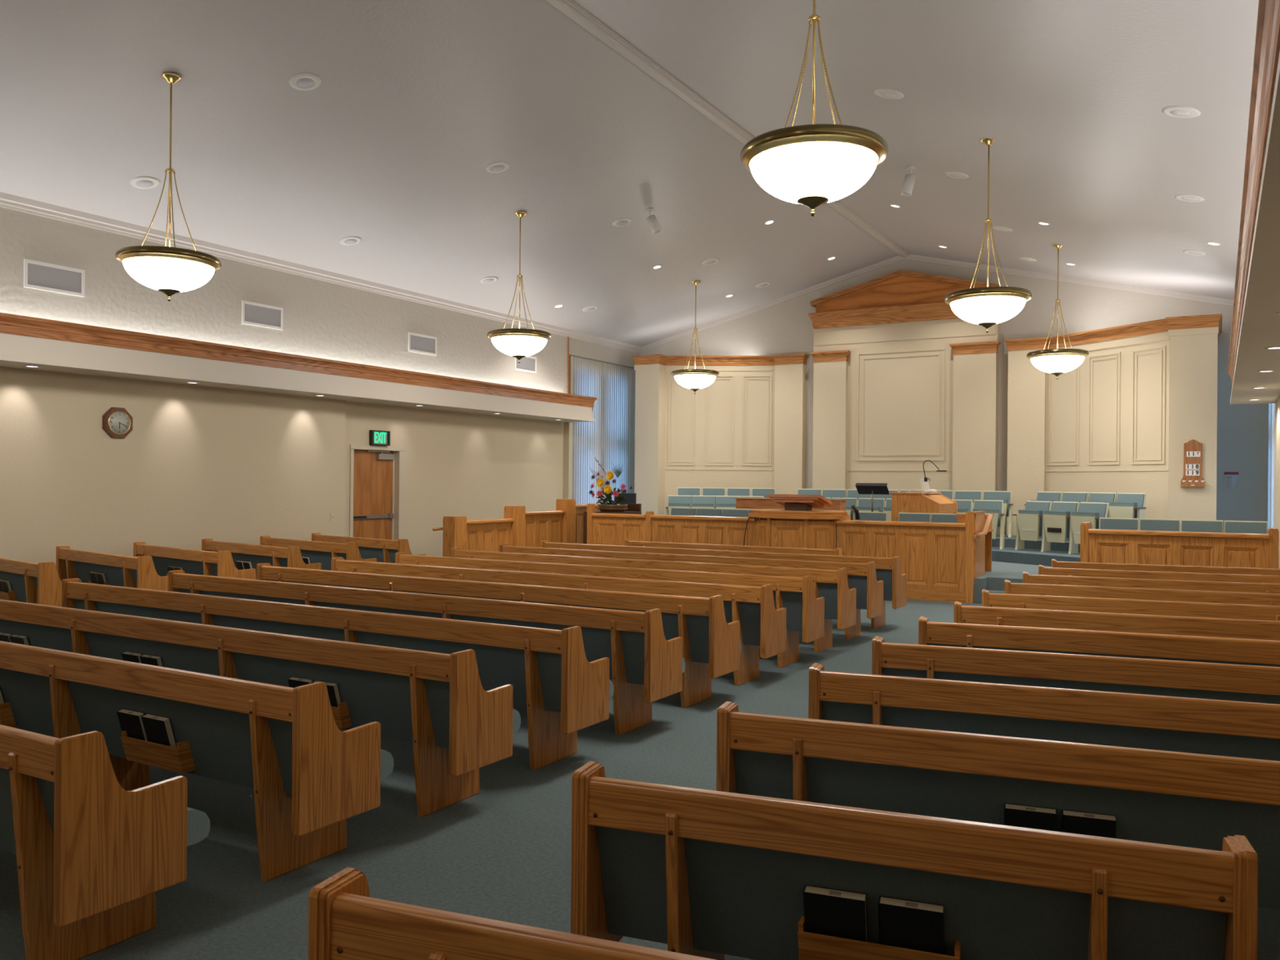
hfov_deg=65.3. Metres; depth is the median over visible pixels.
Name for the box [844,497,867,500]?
seat cushion
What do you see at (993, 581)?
platform
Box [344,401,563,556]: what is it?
wall
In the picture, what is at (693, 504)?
seat cushion
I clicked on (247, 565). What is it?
hymnal
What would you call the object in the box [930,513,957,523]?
folding chair
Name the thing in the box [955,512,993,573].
desk
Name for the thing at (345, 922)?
pew
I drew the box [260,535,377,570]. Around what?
pew
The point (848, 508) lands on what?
seat cushion
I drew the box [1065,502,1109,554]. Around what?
folding chair
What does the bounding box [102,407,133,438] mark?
wall clock
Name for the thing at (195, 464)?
wall
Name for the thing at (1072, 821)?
hymnal
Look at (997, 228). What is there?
grille
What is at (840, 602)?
pew
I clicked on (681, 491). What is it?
folding chair
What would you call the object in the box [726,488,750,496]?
folding chair
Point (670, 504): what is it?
seat cushion
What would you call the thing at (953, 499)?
seat cushion
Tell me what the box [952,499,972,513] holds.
folding chair
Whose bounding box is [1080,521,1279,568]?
wooden partition
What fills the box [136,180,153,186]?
grille
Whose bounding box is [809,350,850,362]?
crown molding
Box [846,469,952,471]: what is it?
trim
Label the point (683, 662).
seat cushion
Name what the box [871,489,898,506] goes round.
folding chair
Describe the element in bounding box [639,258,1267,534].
wall
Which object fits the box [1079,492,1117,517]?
folding chair
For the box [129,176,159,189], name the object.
ceiling speaker
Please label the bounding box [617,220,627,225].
grille
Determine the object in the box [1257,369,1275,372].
recessed light
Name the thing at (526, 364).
grille
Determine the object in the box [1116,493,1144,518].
cushion
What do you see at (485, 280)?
grille
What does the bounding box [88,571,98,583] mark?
hymnal
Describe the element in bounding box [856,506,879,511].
seat cushion
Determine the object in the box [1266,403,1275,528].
sheer curtain
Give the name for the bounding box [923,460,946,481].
desk lamp
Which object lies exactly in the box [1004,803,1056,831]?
hymnal
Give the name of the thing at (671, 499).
cushion
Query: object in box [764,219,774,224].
recessed light
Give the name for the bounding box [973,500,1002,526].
cushion
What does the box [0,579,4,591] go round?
hymnal
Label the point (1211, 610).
pew
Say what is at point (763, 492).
folding chair
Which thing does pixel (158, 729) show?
hymnal
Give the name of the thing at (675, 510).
folding chair
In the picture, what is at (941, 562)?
wooden partition
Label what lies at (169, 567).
hymnal
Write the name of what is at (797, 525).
pulpit
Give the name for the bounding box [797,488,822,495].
folding chair
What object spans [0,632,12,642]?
hymnal
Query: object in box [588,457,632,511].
flower arrangement
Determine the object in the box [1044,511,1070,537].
seat cushion
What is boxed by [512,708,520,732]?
seat cushion
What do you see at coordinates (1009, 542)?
floor
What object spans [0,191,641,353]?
crown molding
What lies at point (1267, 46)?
crown molding
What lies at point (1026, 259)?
ceiling speaker
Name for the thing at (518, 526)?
wooden partition
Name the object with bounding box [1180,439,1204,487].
hymn board
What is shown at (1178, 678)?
pew
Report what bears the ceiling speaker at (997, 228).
attached to the ceiling
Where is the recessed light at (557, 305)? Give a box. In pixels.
[554,304,563,307]
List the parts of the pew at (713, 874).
panel, rail, panel, panel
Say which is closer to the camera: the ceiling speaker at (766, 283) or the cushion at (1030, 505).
the cushion at (1030, 505)
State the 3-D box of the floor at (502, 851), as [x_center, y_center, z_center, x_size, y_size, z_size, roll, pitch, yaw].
[-0.126,1.670,10.587,13.800,0.150,21.820,0,0,30]
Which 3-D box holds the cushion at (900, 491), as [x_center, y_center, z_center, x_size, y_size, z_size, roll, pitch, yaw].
[5.066,0.416,18.631,0.450,0.430,0.135,0,0,30]
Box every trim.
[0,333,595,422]
[545,0,909,257]
[562,355,572,498]
[634,364,660,369]
[664,369,773,470]
[667,375,696,465]
[705,375,733,465]
[742,374,772,466]
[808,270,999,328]
[814,318,995,346]
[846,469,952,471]
[856,347,945,461]
[1044,338,1169,471]
[1047,365,1079,465]
[1087,351,1120,465]
[1131,346,1165,464]
[1168,326,1218,336]
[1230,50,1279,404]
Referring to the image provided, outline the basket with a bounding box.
[597,503,627,511]
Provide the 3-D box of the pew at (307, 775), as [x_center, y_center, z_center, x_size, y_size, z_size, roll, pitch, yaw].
[-3.141,1.161,5.119,4.630,0.800,0.546,0,0,30]
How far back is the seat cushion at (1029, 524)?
16.27 m
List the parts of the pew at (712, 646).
panel, rail, panel, panel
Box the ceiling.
[0,0,1258,346]
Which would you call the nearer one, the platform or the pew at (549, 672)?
the pew at (549, 672)
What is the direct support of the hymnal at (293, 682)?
in the pew at (438, 703)
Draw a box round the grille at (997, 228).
[995,227,1007,231]
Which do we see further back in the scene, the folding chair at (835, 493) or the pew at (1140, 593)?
the folding chair at (835, 493)
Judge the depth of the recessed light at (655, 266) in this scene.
17.53 m
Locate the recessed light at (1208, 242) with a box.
[1206,241,1221,245]
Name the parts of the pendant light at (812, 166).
chain, chain, stem, lamp shade, chain, chain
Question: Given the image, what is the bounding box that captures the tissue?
[927,488,937,493]
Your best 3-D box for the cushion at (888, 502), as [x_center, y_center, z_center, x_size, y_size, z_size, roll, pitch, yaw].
[4.574,0.560,17.678,0.450,0.430,0.135,0,0,30]
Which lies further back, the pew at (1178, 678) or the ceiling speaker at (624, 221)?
the ceiling speaker at (624, 221)
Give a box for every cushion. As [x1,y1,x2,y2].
[186,807,210,846]
[380,749,393,778]
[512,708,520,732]
[608,679,613,698]
[668,496,691,506]
[668,502,689,506]
[682,657,684,672]
[692,503,713,506]
[716,503,735,506]
[739,496,763,497]
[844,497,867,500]
[845,506,852,519]
[847,489,871,497]
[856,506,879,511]
[857,498,884,511]
[873,490,897,497]
[884,506,891,511]
[885,499,891,506]
[900,490,924,492]
[953,498,977,502]
[955,491,981,499]
[956,508,968,512]
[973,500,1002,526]
[973,508,999,534]
[983,491,1010,515]
[986,499,1008,521]
[1017,510,1043,536]
[1025,501,1050,515]
[1036,492,1061,501]
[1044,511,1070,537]
[1051,502,1077,529]
[1062,493,1087,502]
[1071,511,1099,528]
[1079,502,1106,517]
[1081,501,1107,517]
[1088,493,1115,506]
[1110,502,1137,518]
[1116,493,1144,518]
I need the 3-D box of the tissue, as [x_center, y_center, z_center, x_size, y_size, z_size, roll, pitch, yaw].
[4.521,0.172,15.464,0.156,0.060,0.120,0,0,30]
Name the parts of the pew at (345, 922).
panel, rail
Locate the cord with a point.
(749, 517)
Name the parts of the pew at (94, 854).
panel, rail, panel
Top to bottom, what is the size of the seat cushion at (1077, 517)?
0.425 m
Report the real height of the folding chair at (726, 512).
0.815 m
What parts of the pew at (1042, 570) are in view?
panel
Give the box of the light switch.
[330,512,334,520]
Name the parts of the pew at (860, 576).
panel, rail, panel, panel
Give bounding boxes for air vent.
[23,258,84,297]
[241,300,283,329]
[408,332,436,355]
[514,355,536,373]
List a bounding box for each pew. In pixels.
[0,557,62,606]
[0,599,520,817]
[0,640,393,881]
[0,724,210,959]
[56,546,168,591]
[61,577,613,770]
[133,542,255,579]
[168,569,684,735]
[201,538,321,579]
[256,563,741,707]
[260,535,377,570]
[307,866,715,959]
[311,533,425,563]
[331,556,786,685]
[395,551,824,667]
[450,547,856,653]
[498,543,883,639]
[542,540,906,629]
[570,760,1257,959]
[624,538,842,555]
[715,701,1279,909]
[808,662,1279,760]
[871,635,1279,704]
[918,616,1279,666]
[954,601,1279,640]
[982,589,1279,621]
[1004,579,1279,605]
[1022,571,1279,593]
[1038,564,1279,583]
[1051,559,1279,575]
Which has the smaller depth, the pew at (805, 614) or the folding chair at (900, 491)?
the pew at (805, 614)
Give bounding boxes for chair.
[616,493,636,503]
[665,495,692,515]
[671,506,697,515]
[677,487,700,495]
[689,495,715,507]
[696,507,722,516]
[702,487,724,495]
[714,495,739,508]
[721,508,749,517]
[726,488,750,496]
[738,495,763,497]
[751,488,774,497]
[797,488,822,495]
[822,488,846,499]
[831,497,857,519]
[844,488,871,506]
[850,497,884,519]
[856,511,887,520]
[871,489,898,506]
[879,498,891,520]
[898,512,931,522]
[899,489,925,492]
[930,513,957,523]
[937,490,953,499]
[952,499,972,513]
[953,490,982,511]
[973,499,1004,549]
[983,490,1013,537]
[1012,500,1052,550]
[1024,491,1062,505]
[1038,501,1079,551]
[1055,492,1089,511]
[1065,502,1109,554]
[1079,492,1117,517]
[1099,517,1138,530]
[1107,493,1146,530]
[1139,518,1180,531]
[1181,519,1222,532]
[1223,520,1267,533]
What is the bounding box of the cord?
[743,516,750,545]
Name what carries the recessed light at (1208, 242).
in the ceiling
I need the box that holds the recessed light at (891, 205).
[889,204,901,207]
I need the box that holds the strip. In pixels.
[567,337,568,393]
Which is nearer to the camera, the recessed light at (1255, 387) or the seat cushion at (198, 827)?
the seat cushion at (198, 827)
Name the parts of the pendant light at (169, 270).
chain, chain, lamp shade, stem, chain, chain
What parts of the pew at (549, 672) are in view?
panel, rail, panel, panel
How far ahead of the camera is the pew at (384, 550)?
13.45 m
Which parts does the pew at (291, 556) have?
panel, rail, panel, panel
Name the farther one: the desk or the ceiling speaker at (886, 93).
the desk
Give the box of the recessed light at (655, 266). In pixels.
[652,265,662,269]
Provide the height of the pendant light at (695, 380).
2.120 m
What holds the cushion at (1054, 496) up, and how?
on the folding chair at (1052, 496)
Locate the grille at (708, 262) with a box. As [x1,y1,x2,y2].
[706,260,715,264]
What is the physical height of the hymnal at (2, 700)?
0.213 m
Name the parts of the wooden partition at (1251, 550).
raised panel, raised panel, panel frame, raised panel, raised panel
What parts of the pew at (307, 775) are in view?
panel, rail, panel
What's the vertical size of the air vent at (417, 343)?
0.310 m
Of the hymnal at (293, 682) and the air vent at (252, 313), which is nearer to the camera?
the hymnal at (293, 682)
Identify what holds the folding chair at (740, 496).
on the floor at (1026, 556)
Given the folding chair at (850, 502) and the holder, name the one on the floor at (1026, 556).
the folding chair at (850, 502)
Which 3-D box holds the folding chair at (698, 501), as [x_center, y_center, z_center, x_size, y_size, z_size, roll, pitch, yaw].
[1.218,0.712,19.447,0.496,0.815,0.335,0,0,6]
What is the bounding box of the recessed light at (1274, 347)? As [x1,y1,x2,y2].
[1264,346,1279,349]
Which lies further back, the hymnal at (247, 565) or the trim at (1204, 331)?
the trim at (1204, 331)
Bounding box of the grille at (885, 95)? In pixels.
[880,92,897,97]
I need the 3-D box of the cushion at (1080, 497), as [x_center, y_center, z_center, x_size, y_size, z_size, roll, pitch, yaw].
[7.274,0.432,16.766,0.135,0.430,0.450,1,0,-30]
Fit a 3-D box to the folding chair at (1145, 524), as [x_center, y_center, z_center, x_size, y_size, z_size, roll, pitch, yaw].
[6.760,0.920,13.052,0.506,0.815,0.335,0,0,30]
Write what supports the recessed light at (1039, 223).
in the ceiling
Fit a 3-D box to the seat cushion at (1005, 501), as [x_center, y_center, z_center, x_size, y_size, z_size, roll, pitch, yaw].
[6.317,0.558,17.761,0.410,0.425,0.140,0,0,30]
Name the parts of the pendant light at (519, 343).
chain, chain, lamp shade, stem, chain, chain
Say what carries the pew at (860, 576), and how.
on the floor at (502, 851)
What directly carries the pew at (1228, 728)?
on the floor at (502, 851)
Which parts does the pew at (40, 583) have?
panel, rail, panel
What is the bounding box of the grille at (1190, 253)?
[1187,252,1201,254]
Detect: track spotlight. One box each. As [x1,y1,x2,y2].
[645,208,661,234]
[900,165,916,196]
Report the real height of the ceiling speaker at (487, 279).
0.084 m
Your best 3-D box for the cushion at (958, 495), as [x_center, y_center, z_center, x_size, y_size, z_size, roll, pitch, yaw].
[5.943,0.423,18.124,0.450,0.430,0.135,0,0,30]
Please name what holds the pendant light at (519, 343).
hanging from the ceiling
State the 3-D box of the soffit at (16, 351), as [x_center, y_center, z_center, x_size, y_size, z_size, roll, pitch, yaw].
[-5.997,-1.458,12.285,1.095,0.470,18.445,0,0,30]
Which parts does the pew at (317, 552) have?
panel, rail, panel, panel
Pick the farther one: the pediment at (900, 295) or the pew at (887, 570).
the pediment at (900, 295)
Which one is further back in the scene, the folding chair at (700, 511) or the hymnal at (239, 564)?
the folding chair at (700, 511)
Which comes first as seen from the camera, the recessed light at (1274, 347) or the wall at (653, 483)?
the recessed light at (1274, 347)
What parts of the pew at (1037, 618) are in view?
panel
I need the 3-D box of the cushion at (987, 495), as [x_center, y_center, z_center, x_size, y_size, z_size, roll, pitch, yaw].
[6.381,0.426,17.870,0.450,0.430,0.135,0,0,30]
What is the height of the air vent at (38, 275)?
0.310 m
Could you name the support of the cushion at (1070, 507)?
on the folding chair at (1055, 526)
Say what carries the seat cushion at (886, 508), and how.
on the folding chair at (887, 508)
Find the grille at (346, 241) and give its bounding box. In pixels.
[344,239,356,244]
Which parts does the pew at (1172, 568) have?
panel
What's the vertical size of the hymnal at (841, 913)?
0.213 m
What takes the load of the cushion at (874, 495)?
on the folding chair at (885, 496)
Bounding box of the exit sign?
[368,430,390,445]
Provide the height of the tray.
0.085 m
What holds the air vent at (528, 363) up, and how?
in the wall at (195, 464)
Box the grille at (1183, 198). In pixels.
[1181,196,1197,200]
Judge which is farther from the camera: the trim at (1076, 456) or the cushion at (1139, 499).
the trim at (1076, 456)
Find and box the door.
[349,444,404,540]
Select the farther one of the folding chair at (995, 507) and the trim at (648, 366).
the trim at (648, 366)
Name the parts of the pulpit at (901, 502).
panel, panel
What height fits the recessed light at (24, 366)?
0.009 m
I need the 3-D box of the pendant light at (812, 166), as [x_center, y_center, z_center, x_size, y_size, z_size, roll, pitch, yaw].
[1.082,-2.696,6.208,0.903,2.120,0.903,0,0,-1]
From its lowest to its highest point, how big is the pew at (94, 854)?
0.800 m
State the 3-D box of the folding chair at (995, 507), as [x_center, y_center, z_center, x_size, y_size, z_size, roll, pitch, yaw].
[5.847,0.748,16.851,0.560,0.815,0.335,0,0,30]
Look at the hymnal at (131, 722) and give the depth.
4.35 m
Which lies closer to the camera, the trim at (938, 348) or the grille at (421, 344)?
the grille at (421, 344)
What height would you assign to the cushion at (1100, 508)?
0.430 m
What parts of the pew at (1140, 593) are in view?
panel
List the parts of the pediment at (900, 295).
raking moulding, raking moulding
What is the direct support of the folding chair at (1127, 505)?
on the floor at (1009, 542)
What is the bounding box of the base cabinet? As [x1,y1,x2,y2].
[733,497,847,519]
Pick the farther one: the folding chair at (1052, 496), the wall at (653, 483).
the wall at (653, 483)
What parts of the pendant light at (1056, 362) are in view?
chain, chain, stem, lamp shade, chain, chain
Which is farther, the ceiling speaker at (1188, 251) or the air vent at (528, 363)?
the air vent at (528, 363)
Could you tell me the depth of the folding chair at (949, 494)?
18.32 m
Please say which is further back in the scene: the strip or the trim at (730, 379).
the trim at (730, 379)
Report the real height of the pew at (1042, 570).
0.800 m
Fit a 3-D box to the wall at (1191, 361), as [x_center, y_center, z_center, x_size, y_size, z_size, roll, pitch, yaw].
[7.955,-0.367,17.120,3.340,4.080,1.840,0,0,30]
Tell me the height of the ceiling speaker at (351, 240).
0.084 m
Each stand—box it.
[582,502,641,543]
[855,483,889,511]
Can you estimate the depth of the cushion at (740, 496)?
19.46 m
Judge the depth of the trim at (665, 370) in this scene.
21.10 m
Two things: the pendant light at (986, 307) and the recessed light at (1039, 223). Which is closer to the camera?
the pendant light at (986, 307)
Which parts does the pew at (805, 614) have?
panel, rail, panel, panel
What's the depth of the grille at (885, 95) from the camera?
10.08 m
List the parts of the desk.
panel, panel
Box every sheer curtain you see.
[571,355,635,504]
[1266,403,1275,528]
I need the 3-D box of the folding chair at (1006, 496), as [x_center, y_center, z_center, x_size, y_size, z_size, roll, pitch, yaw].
[6.340,0.603,17.802,0.560,0.815,0.335,0,0,30]
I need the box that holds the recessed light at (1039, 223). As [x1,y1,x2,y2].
[1037,222,1049,225]
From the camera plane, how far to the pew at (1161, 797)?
3.17 m
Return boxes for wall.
[0,206,639,566]
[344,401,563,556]
[634,363,805,515]
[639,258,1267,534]
[812,323,999,534]
[813,360,848,495]
[952,352,997,499]
[1006,331,1217,537]
[1274,397,1279,568]
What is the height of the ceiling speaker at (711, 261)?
0.084 m
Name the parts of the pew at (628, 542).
panel, panel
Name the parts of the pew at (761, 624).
panel, rail, panel, panel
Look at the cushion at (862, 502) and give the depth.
17.92 m
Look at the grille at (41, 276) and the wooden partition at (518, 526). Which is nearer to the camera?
the grille at (41, 276)
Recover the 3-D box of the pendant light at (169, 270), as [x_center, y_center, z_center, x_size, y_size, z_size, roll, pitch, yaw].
[-4.414,-2.739,9.388,0.903,2.120,0.903,1,0,-29]
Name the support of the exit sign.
attached to the wall at (473, 466)
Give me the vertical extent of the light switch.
0.120 m
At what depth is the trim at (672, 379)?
21.18 m
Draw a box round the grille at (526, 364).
[515,357,535,371]
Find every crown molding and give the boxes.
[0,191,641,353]
[0,312,597,407]
[631,353,808,365]
[640,253,1233,351]
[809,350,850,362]
[949,341,1000,355]
[1004,313,1222,351]
[1227,0,1279,385]
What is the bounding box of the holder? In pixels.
[1224,471,1238,488]
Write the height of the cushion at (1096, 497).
0.430 m
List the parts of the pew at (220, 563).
panel, rail, panel, panel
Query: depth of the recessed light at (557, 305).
18.57 m
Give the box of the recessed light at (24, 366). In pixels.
[23,365,40,367]
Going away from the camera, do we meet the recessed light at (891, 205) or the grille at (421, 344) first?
the recessed light at (891, 205)
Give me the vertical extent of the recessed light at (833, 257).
0.051 m
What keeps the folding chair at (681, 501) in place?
on the floor at (1026, 556)
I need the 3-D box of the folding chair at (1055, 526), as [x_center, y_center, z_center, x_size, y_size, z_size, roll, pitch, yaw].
[6.684,0.753,15.945,0.335,0.815,0.518,1,0,-30]
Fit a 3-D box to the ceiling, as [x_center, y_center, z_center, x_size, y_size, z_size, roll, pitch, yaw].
[-0.080,-3.776,10.595,13.800,1.918,21.820,0,0,30]
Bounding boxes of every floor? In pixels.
[0,599,1279,959]
[991,534,1079,552]
[991,546,1079,566]
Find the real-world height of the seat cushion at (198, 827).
0.127 m
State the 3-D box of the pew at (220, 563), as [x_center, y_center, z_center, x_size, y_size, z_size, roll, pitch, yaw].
[-5.112,1.154,11.525,2.060,0.800,0.546,0,0,40]
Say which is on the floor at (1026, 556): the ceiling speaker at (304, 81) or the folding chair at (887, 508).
the folding chair at (887, 508)
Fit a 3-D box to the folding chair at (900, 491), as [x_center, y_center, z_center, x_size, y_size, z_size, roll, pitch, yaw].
[5.007,0.593,18.574,0.517,0.815,0.335,0,0,30]
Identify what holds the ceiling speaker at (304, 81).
attached to the ceiling
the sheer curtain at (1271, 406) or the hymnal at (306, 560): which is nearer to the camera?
the hymnal at (306, 560)
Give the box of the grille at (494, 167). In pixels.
[491,164,504,171]
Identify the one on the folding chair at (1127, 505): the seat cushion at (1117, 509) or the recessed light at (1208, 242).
the seat cushion at (1117, 509)
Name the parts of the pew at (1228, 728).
panel, rail, panel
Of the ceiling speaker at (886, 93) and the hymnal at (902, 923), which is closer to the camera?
the hymnal at (902, 923)
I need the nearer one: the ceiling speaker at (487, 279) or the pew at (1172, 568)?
the pew at (1172, 568)
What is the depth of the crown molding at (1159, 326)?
16.70 m
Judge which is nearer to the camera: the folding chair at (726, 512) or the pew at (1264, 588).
the pew at (1264, 588)
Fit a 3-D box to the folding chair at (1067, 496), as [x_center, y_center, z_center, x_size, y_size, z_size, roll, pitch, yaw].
[7.194,0.609,16.746,0.335,0.815,0.518,1,0,-30]
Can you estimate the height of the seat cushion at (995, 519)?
0.425 m
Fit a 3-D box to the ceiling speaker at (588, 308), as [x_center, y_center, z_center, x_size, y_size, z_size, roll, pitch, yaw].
[-0.954,-3.278,19.116,0.303,0.084,0.310,0,0,15]
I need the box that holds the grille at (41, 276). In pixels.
[27,262,81,293]
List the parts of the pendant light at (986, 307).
chain, chain, stem, lamp shade, chain, chain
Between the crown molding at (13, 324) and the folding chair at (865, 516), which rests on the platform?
the folding chair at (865, 516)
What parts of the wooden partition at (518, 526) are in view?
handrail, newel post, raised panel, raised panel, panel frame, raised panel, newel post, raised panel, raised panel, panel frame, raised panel, newel post, raised panel, panel frame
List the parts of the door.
closer arm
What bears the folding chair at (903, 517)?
on the platform
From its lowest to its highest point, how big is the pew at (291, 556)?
0.800 m
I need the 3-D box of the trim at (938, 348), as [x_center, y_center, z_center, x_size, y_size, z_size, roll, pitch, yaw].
[5.108,-1.462,19.642,1.730,2.170,0.018,0,0,30]
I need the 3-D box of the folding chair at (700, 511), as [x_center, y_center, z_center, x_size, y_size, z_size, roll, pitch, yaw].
[1.079,0.877,16.604,0.504,0.815,0.335,0,0,30]
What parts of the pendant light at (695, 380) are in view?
chain, chain, lamp shade, stem, chain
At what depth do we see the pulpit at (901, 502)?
15.35 m
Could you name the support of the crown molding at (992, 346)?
attached to the wall at (975, 375)
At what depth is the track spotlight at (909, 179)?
12.75 m
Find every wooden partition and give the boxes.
[432,498,599,556]
[586,503,992,603]
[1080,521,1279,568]
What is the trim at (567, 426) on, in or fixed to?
attached to the wall at (195, 464)
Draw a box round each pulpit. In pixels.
[747,493,859,549]
[888,492,957,521]
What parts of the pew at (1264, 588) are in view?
panel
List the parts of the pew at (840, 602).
panel, rail, panel, panel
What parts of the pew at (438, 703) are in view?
panel, rail, panel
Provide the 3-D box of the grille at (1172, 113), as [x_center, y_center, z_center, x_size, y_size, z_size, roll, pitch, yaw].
[4.750,-3.226,8.768,0.176,0.014,0.176,16,8,29]
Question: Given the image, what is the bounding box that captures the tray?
[1180,481,1204,487]
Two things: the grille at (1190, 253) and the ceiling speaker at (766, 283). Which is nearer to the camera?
the grille at (1190, 253)
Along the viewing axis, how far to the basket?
16.60 m
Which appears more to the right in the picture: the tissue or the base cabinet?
the tissue
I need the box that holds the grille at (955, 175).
[949,173,963,177]
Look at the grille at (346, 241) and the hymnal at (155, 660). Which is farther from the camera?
the grille at (346, 241)
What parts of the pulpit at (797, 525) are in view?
corner post, panel frame, raised panel, corner post, raised panel, panel frame, corner post, panel frame, raised panel, corner post, microphone arm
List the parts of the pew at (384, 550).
panel, rail, panel, panel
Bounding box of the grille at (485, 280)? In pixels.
[483,278,493,282]
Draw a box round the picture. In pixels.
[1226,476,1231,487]
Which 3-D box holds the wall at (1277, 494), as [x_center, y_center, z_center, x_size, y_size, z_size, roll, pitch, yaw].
[4.728,0.229,6.078,0.700,2.800,18.460,0,0,30]
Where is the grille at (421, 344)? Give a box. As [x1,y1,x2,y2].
[410,334,435,353]
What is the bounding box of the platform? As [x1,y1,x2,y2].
[973,561,1051,603]
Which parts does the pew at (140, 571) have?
panel, rail, panel, panel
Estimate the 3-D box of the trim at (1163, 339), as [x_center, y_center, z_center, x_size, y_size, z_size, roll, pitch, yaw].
[7.892,-1.202,17.031,0.012,2.110,2.480,1,0,-25]
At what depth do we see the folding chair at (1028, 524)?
16.33 m
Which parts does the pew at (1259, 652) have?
panel, panel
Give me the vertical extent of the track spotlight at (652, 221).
0.368 m
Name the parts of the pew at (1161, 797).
panel, rail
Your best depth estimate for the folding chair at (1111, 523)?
13.37 m
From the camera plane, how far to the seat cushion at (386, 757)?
4.18 m
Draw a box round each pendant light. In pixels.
[115,71,221,301]
[487,211,551,363]
[671,280,719,394]
[740,0,888,216]
[944,137,1031,333]
[1026,244,1088,379]
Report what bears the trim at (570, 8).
attached to the ceiling
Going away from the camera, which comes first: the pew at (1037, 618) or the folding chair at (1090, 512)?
the pew at (1037, 618)
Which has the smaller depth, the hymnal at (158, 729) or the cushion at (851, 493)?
the hymnal at (158, 729)
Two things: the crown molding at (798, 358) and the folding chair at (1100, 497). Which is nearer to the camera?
the folding chair at (1100, 497)
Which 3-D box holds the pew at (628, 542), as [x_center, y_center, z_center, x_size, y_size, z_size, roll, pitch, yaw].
[1.217,1.210,12.923,2.980,0.800,0.546,0,0,30]
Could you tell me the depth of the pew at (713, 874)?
2.44 m
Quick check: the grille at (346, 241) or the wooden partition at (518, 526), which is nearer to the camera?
the grille at (346, 241)
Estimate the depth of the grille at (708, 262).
17.84 m
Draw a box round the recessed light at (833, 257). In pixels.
[826,256,835,260]
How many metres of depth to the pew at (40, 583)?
9.27 m
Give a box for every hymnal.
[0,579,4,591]
[0,580,12,592]
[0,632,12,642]
[0,687,4,703]
[8,634,29,645]
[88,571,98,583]
[95,573,106,584]
[116,708,147,741]
[121,651,142,663]
[139,653,163,666]
[141,713,177,747]
[166,565,175,571]
[173,566,183,570]
[235,560,244,569]
[242,561,252,568]
[287,676,313,688]
[302,556,311,564]
[311,680,341,706]
[803,884,867,942]
[878,895,944,955]
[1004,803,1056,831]
[1061,809,1116,838]
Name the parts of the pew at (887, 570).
panel, rail, panel, panel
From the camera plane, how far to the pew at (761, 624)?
7.99 m
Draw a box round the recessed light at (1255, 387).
[1251,386,1266,388]
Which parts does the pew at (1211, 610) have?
panel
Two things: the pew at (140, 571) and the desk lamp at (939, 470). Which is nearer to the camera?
the pew at (140, 571)
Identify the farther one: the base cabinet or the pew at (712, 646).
the base cabinet
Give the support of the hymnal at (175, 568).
in the pew at (220, 563)
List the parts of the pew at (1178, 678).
panel, panel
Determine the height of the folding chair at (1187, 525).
0.815 m
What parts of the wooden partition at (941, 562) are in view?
post, raised panel, panel frame, raised panel, post, raised panel, raised panel, panel frame, raised panel, raised panel, raised panel, raised panel, panel frame, raised panel, skirting, raised panel, post, handrail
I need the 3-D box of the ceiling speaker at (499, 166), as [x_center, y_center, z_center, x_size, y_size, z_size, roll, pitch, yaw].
[-1.787,-3.932,12.555,0.303,0.084,0.310,0,0,15]
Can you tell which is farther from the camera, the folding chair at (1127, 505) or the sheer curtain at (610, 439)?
the sheer curtain at (610, 439)
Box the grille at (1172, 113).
[1169,110,1191,116]
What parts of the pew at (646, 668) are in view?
panel, rail, panel, panel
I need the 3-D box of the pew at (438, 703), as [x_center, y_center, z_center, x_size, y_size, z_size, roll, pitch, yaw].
[-2.697,1.166,5.888,4.630,0.800,0.546,0,0,30]
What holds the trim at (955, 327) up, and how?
attached to the wall at (900, 415)
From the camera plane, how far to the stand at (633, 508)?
16.77 m
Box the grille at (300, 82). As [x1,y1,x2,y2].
[296,77,314,87]
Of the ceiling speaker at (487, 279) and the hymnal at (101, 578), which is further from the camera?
the ceiling speaker at (487, 279)
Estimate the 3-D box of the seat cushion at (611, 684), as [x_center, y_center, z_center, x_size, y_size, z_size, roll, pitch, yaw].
[-2.208,1.173,6.732,4.542,0.127,0.370,0,0,30]
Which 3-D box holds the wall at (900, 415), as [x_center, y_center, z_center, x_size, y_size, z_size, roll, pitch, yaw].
[5.159,-0.747,19.710,3.620,4.800,0.160,0,0,30]
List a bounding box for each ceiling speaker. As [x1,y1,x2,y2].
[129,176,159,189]
[288,72,321,90]
[338,235,361,245]
[479,276,497,283]
[485,160,510,173]
[582,306,598,311]
[612,217,631,226]
[702,257,719,265]
[755,281,770,288]
[873,88,903,99]
[944,171,968,178]
[991,226,1012,231]
[1017,257,1036,261]
[1161,106,1200,118]
[1174,194,1204,202]
[1182,249,1207,255]
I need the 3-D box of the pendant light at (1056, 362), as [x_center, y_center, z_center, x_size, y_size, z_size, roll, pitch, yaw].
[6.540,-2.636,15.642,0.903,2.120,0.903,1,0,-35]
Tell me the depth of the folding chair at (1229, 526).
12.64 m
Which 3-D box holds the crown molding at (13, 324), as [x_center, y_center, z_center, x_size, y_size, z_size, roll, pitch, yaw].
[-5.777,-1.601,12.179,0.680,0.200,18.480,0,0,30]
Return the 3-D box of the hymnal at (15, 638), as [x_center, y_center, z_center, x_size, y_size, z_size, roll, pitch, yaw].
[-3.972,1.104,6.428,0.153,0.213,0.086,0,0,30]

